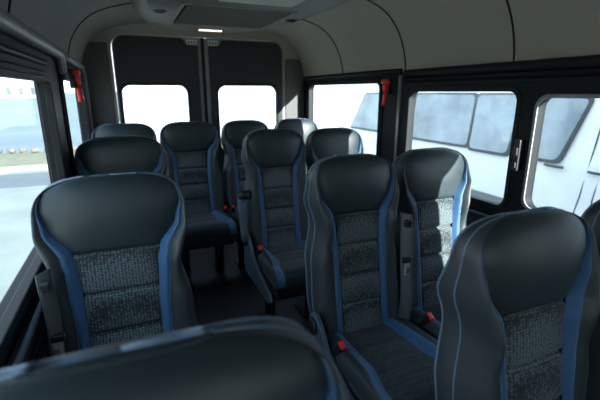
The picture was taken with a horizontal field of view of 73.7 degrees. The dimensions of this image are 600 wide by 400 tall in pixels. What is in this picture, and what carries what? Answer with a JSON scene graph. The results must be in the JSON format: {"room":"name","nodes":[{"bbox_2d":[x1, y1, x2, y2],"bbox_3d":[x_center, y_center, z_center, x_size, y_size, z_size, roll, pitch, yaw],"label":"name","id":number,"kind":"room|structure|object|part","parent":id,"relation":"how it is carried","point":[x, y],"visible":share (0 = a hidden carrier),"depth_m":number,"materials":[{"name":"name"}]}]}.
{"room":"vehicle interior","nodes":[
{"label":"vehicle interior","id":0,"kind":"room"},
{"bbox_2d":[0,32,82,369],"bbox_3d":[-0.759,0.328,1.089,0.050,1.600,5.070,-6,16,-22],"label":"wall","id":1,"kind":"structure","parent":0,"point":[50,68],"depth_m":1.74,"materials":[{"name":"black plastic"}]},
{"bbox_2d":[8,0,11,13],"bbox_3d":[-0.513,-0.721,1.268,0.754,0.374,0.009,-6,16,-22],"label":"trim","id":2,"kind":"structure","parent":1,"relation":"attached to","point":[9,3],"depth_m":1.16,"materials":[{"name":"black plastic"}]},
{"bbox_2d":[0,43,47,65],"bbox_3d":[-0.401,-0.160,0.153,0.024,0.023,3.340,-6,16,-22],"label":"trim","id":3,"kind":"structure","parent":1,"relation":"attached to","point":[6,49],"depth_m":1.24,"materials":[{"name":"black plastic"}]},
{"bbox_2d":[2,290,49,368],"bbox_3d":[-0.725,0.693,1.194,0.016,0.830,5.055,-6,16,-22],"label":"baseboard","id":4,"kind":"structure","parent":1,"relation":"attached to","point":[37,351],"depth_m":1.04,"materials":[{"name":"black plastic"}]},
{"bbox_2d":[12,301,42,366],"bbox_3d":[-0.704,0.284,1.090,0.016,0.015,5.030,-6,16,-22],"label":"trim","id":5,"kind":"structure","parent":1,"relation":"attached to","point":[27,339],"depth_m":0.93,"materials":[{"name":"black plastic"}]},
{"bbox_2d":[0,60,65,366],"bbox_3d":[-0.691,0.004,0.869,0.056,0.624,2.004,-6,16,-22],"label":"window","id":6,"kind":"structure","parent":1,"relation":"in","point":[14,304],"depth_m":1.18,"materials":[{"name":"black plastic"}]},
{"bbox_2d":[0,7,66,73],"bbox_3d":[-0.472,-0.242,0.337,0.066,0.122,3.763,-6,16,-22],"label":"trim","id":7,"kind":"structure","parent":1,"relation":"attached to","point":[11,26],"depth_m":1.25,"materials":[{"name":"grey plastic"}]},
{"bbox_2d":[57,61,63,72],"bbox_3d":[-1.184,-0.684,1.980,0.020,0.110,0.166,-6,16,-22],"label":"trim","id":8,"kind":"structure","parent":1,"relation":"attached to","point":[59,63],"depth_m":1.95,"materials":[{"name":"grey plastic"}]},
{"bbox_2d":[58,73,90,176],"bbox_3d":[-1.423,-0.465,2.547,0.056,0.634,1.164,-6,16,-22],"label":"window","id":9,"kind":"structure","parent":1,"relation":"in","point":[82,106],"depth_m":2.09,"materials":[{"name":"black rubber"}]},
{"bbox_2d":[68,68,83,101],"bbox_3d":[-1.199,-0.614,2.144,0.056,0.172,0.070,-6,16,-22],"label":"hammer","id":10,"kind":"object","parent":1,"relation":"attached to","point":[74,74],"visible":1,"depth_m":2.12,"materials":[{"name":"red plastic"}]},
{"bbox_3d":[-1.189,-0.580,2.162,0.031,0.097,0.034,-6,16,-22],"label":"handle","id":11,"kind":"part","parent":10,"relation":"part of","materials":[{"name":"red plastic"}]},
{"bbox_2d":[64,53,93,135],"bbox_3d":[-1.444,-0.559,2.647,0.052,0.701,1.182,-6,16,-22],"label":"trim","id":12,"kind":"structure","parent":1,"relation":"attached to","point":[70,60],"depth_m":3.07,"materials":[{"name":"grey plastic"}]},
{"bbox_2d":[68,3,129,54],"bbox_3d":[-1.040,-1.048,2.478,0.754,0.374,0.009,-6,16,-22],"label":"trim","id":13,"kind":"structure","parent":1,"relation":"attached to","point":[125,3],"depth_m":2.37,"materials":[{"name":"black plastic"}]},
{"bbox_2d":[90,23,298,122],"bbox_3d":[-0.852,-0.564,3.684,2.000,1.970,0.050,-6,16,-22],"label":"wall","id":14,"kind":"structure","parent":0,"point":[108,35],"depth_m":3.35,"materials":[{"name":"grey plastic"}]},
{"bbox_2d":[82,42,115,129],"bbox_3d":[-1.626,-0.391,3.368,0.199,1.760,0.027,-6,16,-22],"label":"trim","id":15,"kind":"structure","parent":14,"relation":"attached to","point":[95,60],"depth_m":3.21,"materials":[{"name":"grey plastic"}]},
{"bbox_2d":[111,34,204,122],"bbox_3d":[-1.183,-0.484,3.539,0.705,1.810,0.061,-6,16,-22],"label":"door","id":16,"kind":"structure","parent":14,"relation":"in","point":[137,59],"depth_m":3.34,"materials":[{"name":"grey paint"}]},
{"bbox_2d":[200,38,207,122],"bbox_3d":[-0.854,-0.522,3.701,0.044,1.820,0.038,-6,16,-22],"label":"trim","id":17,"kind":"structure","parent":14,"relation":"attached to","point":[201,39],"depth_m":3.54,"materials":[{"name":"black plastic"}]},
{"bbox_2d":[204,38,282,208],"bbox_3d":[-0.498,-0.559,3.817,0.720,1.810,0.061,-6,16,-22],"label":"door","id":18,"kind":"structure","parent":14,"relation":"in","point":[228,62],"depth_m":3.61,"materials":[{"name":"grey paint"}]},
{"bbox_3d":[-0.503,-0.562,3.829,0.720,1.810,0.035,-6,16,-22],"label":"frame","id":19,"kind":"part","parent":18,"relation":"part of","materials":[{"name":"grey paint"}]},
{"bbox_2d":[285,59,303,118],"bbox_3d":[-0.055,-0.524,4.016,0.189,1.680,0.027,-6,16,-22],"label":"trim","id":20,"kind":"structure","parent":14,"relation":"attached to","point":[294,74],"depth_m":3.85,"materials":[{"name":"grey plastic"}]},
{"bbox_2d":[189,241,307,331],"bbox_3d":[0.121,1.018,1.715,2.020,0.060,5.170,-6,16,-22],"label":"floor","id":21,"kind":"structure","parent":0,"point":[215,301],"depth_m":2.85,"materials":[{"name":"plastic"}]},
{"bbox_2d":[31,172,197,357],"bbox_3d":[-0.465,0.544,1.125,0.452,1.164,0.692,-6,16,-22],"label":"passenger seat","id":22,"kind":"object","parent":21,"relation":"on","point":[109,246],"visible":0.77,"depth_m":1.19,"materials":[{"name":"black leather"}]},
{"bbox_3d":[-0.646,0.402,1.062,0.033,0.055,0.004,-6,16,-22],"label":"tongue plate","id":23,"kind":"part","parent":22,"relation":"part of","materials":[{"name":"silver metal"}]},
{"bbox_2d":[74,135,165,175],"bbox_3d":[-0.854,0.287,2.055,0.478,1.175,0.692,-6,16,-22],"label":"passenger seat","id":24,"kind":"object","parent":21,"relation":"on","point":[129,153],"visible":0.21,"depth_m":2.10,"materials":[{"name":"black leather"}]},
{"bbox_2d":[91,123,156,139],"bbox_3d":[-1.184,0.074,2.831,0.458,1.182,0.692,-6,16,-22],"label":"passenger seat","id":25,"kind":"object","parent":21,"relation":"on","point":[114,129],"visible":0.09,"depth_m":2.87,"materials":[{"name":"black leather"}]},
{"bbox_2d":[0,316,348,399],"bbox_3d":[-0.071,0.764,0.323,0.506,1.156,0.692,-6,16,-22],"label":"passenger seat","id":26,"kind":"object","parent":21,"relation":"on","point":[265,357],"visible":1,"depth_m":0.40,"materials":[{"name":"black leather"}]},
{"bbox_3d":[-0.285,0.521,0.437,0.244,0.741,0.161,-6,16,-22],"label":"panel","id":27,"kind":"part","parent":26,"relation":"part of","materials":[{"name":"grey"}]},
{"bbox_3d":[-0.187,0.500,0.516,0.475,0.741,0.130,-6,16,-22],"label":"backrest","id":28,"kind":"part","parent":26,"relation":"part of","materials":[{"name":"black leather"}]},
{"bbox_3d":[-0.060,0.497,0.528,0.244,0.741,0.161,-6,16,-22],"label":"panel","id":29,"kind":"part","parent":26,"relation":"part of","materials":[{"name":"grey leather"}]},
{"bbox_2d":[160,121,237,288],"bbox_3d":[-0.760,0.027,3.003,0.458,1.182,0.692,-6,16,-22],"label":"passenger seat","id":30,"kind":"object","parent":21,"relation":"on","point":[190,147],"visible":0.72,"depth_m":3.06,"materials":[{"name":"black leather"}]},
{"bbox_2d":[185,213,230,240],"bbox_3d":[-0.720,0.165,2.941,0.313,0.083,0.485,-6,16,-22],"label":"cushion","id":31,"kind":"object","parent":30,"relation":"on","point":[201,226],"depth_m":2.77,"materials":[{"name":"fabric"}]},
{"bbox_2d":[221,120,267,278],"bbox_3d":[-0.350,-0.018,3.170,0.414,1.182,0.692,-6,16,-22],"label":"passenger seat","id":32,"kind":"object","parent":21,"relation":"on","point":[233,133],"visible":0.44,"depth_m":3.21,"materials":[{"name":"black leather"}]},
{"bbox_3d":[-0.569,-0.272,3.310,0.143,0.758,0.205,12,19,38],"label":"panel","id":33,"kind":"part","parent":32,"relation":"part of","materials":[{"name":"grey plastic"}]},
{"bbox_2d":[237,128,309,322],"bbox_3d":[-0.092,0.204,2.342,0.469,1.186,0.692,-6,16,-22],"label":"passenger seat","id":34,"kind":"object","parent":21,"relation":"on","point":[272,213],"visible":0.91,"depth_m":2.40,"materials":[{"name":"black leather"}]},
{"bbox_3d":[-0.338,0.112,2.362,0.050,0.273,0.135,-6,16,-22],"label":"armrest","id":35,"kind":"part","parent":34,"relation":"part of","materials":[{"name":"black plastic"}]},
{"bbox_3d":[-0.284,-0.054,2.493,0.143,0.760,0.203,12,19,38],"label":"panel","id":36,"kind":"part","parent":34,"relation":"part of","materials":[{"name":"grey plastic"}]},
{"bbox_2d":[267,243,305,288],"bbox_3d":[-0.025,0.339,2.291,0.310,0.083,0.485,-6,16,-22],"label":"cushion","id":37,"kind":"object","parent":34,"relation":"on","point":[289,258],"depth_m":2.17,"materials":[{"name":"fabric"}]},
{"bbox_2d":[274,118,317,187],"bbox_3d":[0.062,-0.068,3.358,0.414,1.182,0.692,-6,16,-22],"label":"passenger seat","id":38,"kind":"object","parent":21,"relation":"on","point":[304,127],"visible":0.1,"depth_m":3.41,"materials":[{"name":"black leather"}]},
{"bbox_2d":[305,127,363,221],"bbox_3d":[0.318,0.160,2.520,0.410,1.178,0.692,-6,16,-22],"label":"passenger seat","id":39,"kind":"object","parent":21,"relation":"on","point":[321,143],"visible":0.12,"depth_m":2.56,"materials":[{"name":"black leather"}]},
{"bbox_3d":[0.100,-0.094,2.661,0.143,0.755,0.203,12,19,38],"label":"panel","id":40,"kind":"part","parent":39,"relation":"part of","materials":[{"name":"grey plastic"}]},
{"bbox_2d":[303,153,437,399],"bbox_3d":[0.286,0.445,1.493,0.431,1.164,0.692,-6,16,-22],"label":"passenger seat","id":41,"kind":"object","parent":21,"relation":"on","point":[350,200],"visible":0.96,"depth_m":1.55,"materials":[{"name":"black leather"}]},
{"bbox_3d":[0.087,0.191,1.641,0.142,0.746,0.197,12,19,37],"label":"panel","id":42,"kind":"part","parent":41,"relation":"part of","materials":[{"name":"grey"}]},
{"bbox_2d":[342,324,434,399],"bbox_3d":[0.342,0.578,1.437,0.299,0.082,0.485,-6,16,-22],"label":"cushion","id":43,"kind":"object","parent":41,"relation":"on","point":[399,359],"depth_m":1.42,"materials":[{"name":"fabric"}]},
{"bbox_3d":[0.421,0.268,1.558,0.033,0.055,0.004,-6,16,-22],"label":"tongue plate","id":44,"kind":"part","parent":41,"relation":"part of","materials":[{"name":"silver metal"}]},
{"bbox_2d":[392,147,471,339],"bbox_3d":[0.673,0.394,1.681,0.396,1.164,0.692,-6,16,-22],"label":"passenger seat","id":45,"kind":"object","parent":21,"relation":"on","point":[435,184],"visible":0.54,"depth_m":1.75,"materials":[{"name":"black leather"}]},
{"bbox_3d":[0.458,0.142,1.823,0.142,0.746,0.197,12,19,37],"label":"panel","id":46,"kind":"part","parent":45,"relation":"part of","materials":[{"name":"grey"}]},
{"bbox_2d":[422,305,441,322],"bbox_3d":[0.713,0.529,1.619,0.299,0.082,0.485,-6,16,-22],"label":"seat belt buckle","id":47,"kind":"object","parent":45,"relation":"on","point":[435,310],"depth_m":1.75,"materials":[{"name":"plastic"}]},
{"bbox_2d":[434,206,599,399],"bbox_3d":[0.596,0.637,0.820,0.434,1.142,0.692,-6,16,-22],"label":"passenger seat","id":48,"kind":"object","parent":21,"relation":"on","point":[518,292],"visible":1,"depth_m":0.89,"materials":[{"name":"black leather"}]},
{"bbox_3d":[0.397,0.387,0.970,0.142,0.732,0.197,12,19,37],"label":"panel","id":49,"kind":"part","parent":48,"relation":"part of","materials":[{"name":"grey"}]},
{"bbox_2d":[581,199,599,399],"bbox_3d":[1.024,0.586,1.009,0.398,1.142,0.692,-6,16,-22],"label":"passenger seat","id":50,"kind":"object","parent":21,"relation":"on","point":[591,215],"visible":0.09,"depth_m":1.06,"materials":[{"name":"black leather"}]},
{"bbox_3d":[0.807,0.338,1.152,0.142,0.732,0.197,12,19,37],"label":"panel","id":51,"kind":"part","parent":50,"relation":"part of","materials":[{"name":"grey"}]},
{"bbox_2d":[0,0,599,76],"bbox_3d":[0.140,-0.698,1.204,2.000,0.480,5.070,-6,16,-22],"label":"ceiling","id":52,"kind":"structure","parent":0,"point":[434,33],"depth_m":2.10,"materials":[{"name":"grey plastic"}]},
{"bbox_2d":[129,0,350,32],"bbox_3d":[-0.415,-1.123,2.296,1.092,0.118,1.848,-6,16,-22],"label":"roof unit","id":53,"kind":"structure","parent":52,"relation":"attached to","point":[214,16],"depth_m":2.27,"materials":[{"name":"grey plastic"}]},
{"bbox_2d":[169,3,297,28],"bbox_3d":[-0.433,-1.117,2.448,0.650,0.013,0.680,-6,16,-22],"label":"grille","id":54,"kind":"object","parent":53,"relation":"attached to","point":[201,14],"depth_m":2.38,"materials":[{"name":"grey plastic"}]},
{"bbox_3d":[-0.174,-0.978,1.930,0.400,0.012,0.280,-6,16,-22],"label":"hatch panel","id":55,"kind":"part","parent":53,"relation":"part of","materials":[{"name":"grey plastic"}]},
{"bbox_2d":[302,19,342,72],"bbox_3d":[-0.005,-1.152,2.979,0.755,0.434,0.009,-6,16,-22],"label":"trim","id":56,"kind":"structure","parent":52,"relation":"attached to","point":[302,19],"depth_m":3.06,"materials":[{"name":"black plastic"}]},
{"bbox_2d":[367,0,405,69],"bbox_3d":[0.305,-0.960,2.267,0.755,0.434,0.009,-6,16,-22],"label":"trim","id":57,"kind":"structure","parent":52,"relation":"attached to","point":[367,0],"depth_m":2.36,"materials":[{"name":"black plastic"}]},
{"bbox_2d":[505,0,514,61],"bbox_3d":[0.603,-0.775,1.582,0.755,0.434,0.009,-6,16,-22],"label":"trim","id":58,"kind":"structure","parent":52,"relation":"attached to","point":[507,2],"depth_m":1.73,"materials":[{"name":"black plastic"}]},
{"bbox_2d":[305,66,599,215],"bbox_3d":[1.039,0.160,1.827,0.050,1.540,5.070,-6,16,-22],"label":"wall","id":59,"kind":"structure","parent":0,"point":[390,110],"depth_m":2.62,"materials":[{"name":"black plastic"}]},
{"bbox_2d":[308,77,382,156],"bbox_3d":[0.335,-0.656,3.306,0.056,0.649,1.244,-6,16,-22],"label":"window","id":60,"kind":"structure","parent":59,"relation":"in","point":[377,80],"depth_m":2.92,"materials":[{"name":"black rubber"}]},
{"bbox_2d":[302,68,402,117],"bbox_3d":[0.328,-0.690,3.247,0.036,0.641,1.536,-6,16,-22],"label":"trim","id":61,"kind":"structure","parent":59,"relation":"attached to","point":[389,71],"depth_m":3.10,"materials":[{"name":"black plastic"}]},
{"bbox_2d":[381,78,392,105],"bbox_3d":[0.561,-0.699,2.595,0.056,0.172,0.070,-6,16,-22],"label":"hammer","id":62,"kind":"object","parent":59,"relation":"attached to","point":[387,83],"visible":1,"depth_m":2.58,"materials":[{"name":"red plastic"}]},
{"bbox_3d":[0.548,-0.663,2.604,0.031,0.097,0.034,-6,16,-22],"label":"handle","id":63,"kind":"part","parent":62,"relation":"part of","materials":[{"name":"red plastic"}]},
{"bbox_2d":[394,75,401,159],"bbox_3d":[0.630,-0.470,2.586,0.024,0.640,0.023,-6,16,-22],"label":"trim","id":64,"kind":"structure","parent":59,"relation":"attached to","point":[400,76],"depth_m":2.56,"materials":[{"name":"grey plastic"}]},
{"bbox_2d":[466,212,483,226],"bbox_3d":[0.993,0.519,1.895,0.055,0.800,5.055,-6,16,-22],"label":"baseboard","id":65,"kind":"structure","parent":59,"relation":"attached to","point":[471,217],"depth_m":2.04,"materials":[{"name":"black plastic"}]},
{"bbox_2d":[468,209,489,216],"bbox_3d":[0.992,0.127,1.786,0.016,0.015,5.030,-6,16,-22],"label":"trim","id":66,"kind":"structure","parent":59,"relation":"attached to","point":[469,210],"depth_m":2.00,"materials":[{"name":"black plastic"}]},
{"bbox_2d":[402,80,599,213],"bbox_3d":[1.043,-0.175,1.637,0.096,0.629,2.014,-6,16,-22],"label":"window","id":67,"kind":"structure","parent":59,"relation":"in","point":[532,98],"depth_m":1.76,"materials":[{"name":"black rubber"}]},
{"bbox_2d":[403,55,599,76],"bbox_3d":[1.309,-0.357,0.901,0.040,0.038,3.440,-6,16,-22],"label":"trim","id":68,"kind":"structure","parent":59,"relation":"attached to","point":[591,60],"depth_m":1.74,"materials":[{"name":"black plastic"}]},
{"bbox_2d":[405,66,599,80],"bbox_3d":[1.317,-0.327,0.912,0.024,0.023,3.440,-6,16,-22],"label":"trim","id":69,"kind":"structure","parent":59,"relation":"attached to","point":[581,70],"depth_m":1.75,"materials":[{"name":"black plastic"}]},
{"bbox_2d":[405,74,599,84],"bbox_3d":[1.317,-0.302,0.919,0.020,0.019,3.440,-6,16,-22],"label":"trim","id":70,"kind":"structure","parent":59,"relation":"attached to","point":[572,77],"depth_m":1.76,"materials":[{"name":"black plastic"}]},
{"label":"outside","id":71,"kind":"structure","parent":0,"visible":0},
{"bbox_2d":[0,144,222,166],"bbox_3d":[3.522,-2.570,17.356,140.000,0.100,3.000,-6,16,-22],"label":"grass verge","id":72,"kind":"structure","parent":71,"point":[29,158],"depth_m":12.23,"materials":[{"name":"green plant"}]},
{"bbox_2d":[6,148,15,152],"bbox_3d":[-9.704,-1.654,13.421,0.297,0.187,0.308,-14,21,-42],"label":"rock","id":73,"kind":"object","parent":72,"relation":"on","point":[9,150],"visible":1,"depth_m":13.34,"materials":[{"name":"grey stone"}]},
{"bbox_2d":[19,148,27,152],"bbox_3d":[-9.359,-1.675,13.523,0.271,0.187,0.283,-8,17,-27],"label":"rock","id":74,"kind":"object","parent":72,"relation":"on","point":[21,150],"visible":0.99,"depth_m":13.46,"materials":[{"name":"grey stone"}]},
{"bbox_2d":[30,147,40,152],"bbox_3d":[-9.025,-1.714,13.645,0.300,0.190,0.266,-11,19,-36],"label":"rock","id":75,"kind":"object","parent":72,"relation":"on","point":[33,149],"visible":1,"depth_m":13.57,"materials":[{"name":"grey stone"}]},
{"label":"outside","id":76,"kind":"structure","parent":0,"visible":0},
{"bbox_2d":[0,165,48,301],"bbox_3d":[14.411,4.188,-7.651,140.000,0.100,53.200,-6,16,-22],"label":"ground","id":77,"kind":"structure","parent":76,"point":[16,242],"depth_m":6.26,"materials":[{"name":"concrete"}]},
{"bbox_2d":[338,84,599,216],"bbox_3d":[3.303,-0.420,3.993,2.057,2.730,9.150,-6,16,-22],"label":"van","id":78,"kind":"object","parent":77,"relation":"on","point":[476,125],"visible":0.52,"depth_m":4.28,"materials":[{"name":"white paint"}]},
{"bbox_3d":[2.340,-0.314,3.698,0.038,0.024,0.188,-6,16,-22],"label":"door handle","id":79,"kind":"part","parent":78,"relation":"part of","materials":[{"name":"grey"}]},
{"bbox_3d":[2.495,-0.218,3.342,0.038,0.024,0.188,-6,16,-22],"label":"door handle","id":80,"kind":"part","parent":78,"relation":"part of","materials":[{"name":"grey"}]},
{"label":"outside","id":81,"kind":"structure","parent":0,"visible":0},
{"bbox_2d":[123,92,341,142],"bbox_3d":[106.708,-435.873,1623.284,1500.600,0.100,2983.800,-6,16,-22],"label":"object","id":82,"kind":"object","parent":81,"point":[155,110],"visible":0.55,"depth_m":50.44,"materials":[{"name":"white concrete"}]},
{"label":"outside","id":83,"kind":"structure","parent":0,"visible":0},
{"bbox_2d":[0,172,50,188],"bbox_3d":[4.937,-1.690,14.109,140.000,0.100,1.700,-6,16,-22],"label":"road","id":84,"kind":"structure","parent":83,"point":[42,178],"depth_m":9.34,"materials":[{"name":"grey asphalt"}]},
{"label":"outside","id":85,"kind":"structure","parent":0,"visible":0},
{"bbox_2d":[0,92,125,153],"bbox_3d":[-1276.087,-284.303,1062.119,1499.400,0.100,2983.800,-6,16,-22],"label":"sea","id":86,"kind":"structure","parent":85,"point":[20,125],"depth_m":28.34,"materials":[{"name":"liquid"}]},
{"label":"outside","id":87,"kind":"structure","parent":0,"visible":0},
{"bbox_2d":[0,84,35,97],"bbox_3d":[-95.818,-36.141,132.793,19.200,4.600,9.200,-6,16,-22],"label":"building","id":88,"kind":"structure","parent":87,"point":[6,90],"depth_m":130.09,"materials":[{"name":"grey"}]}
]}

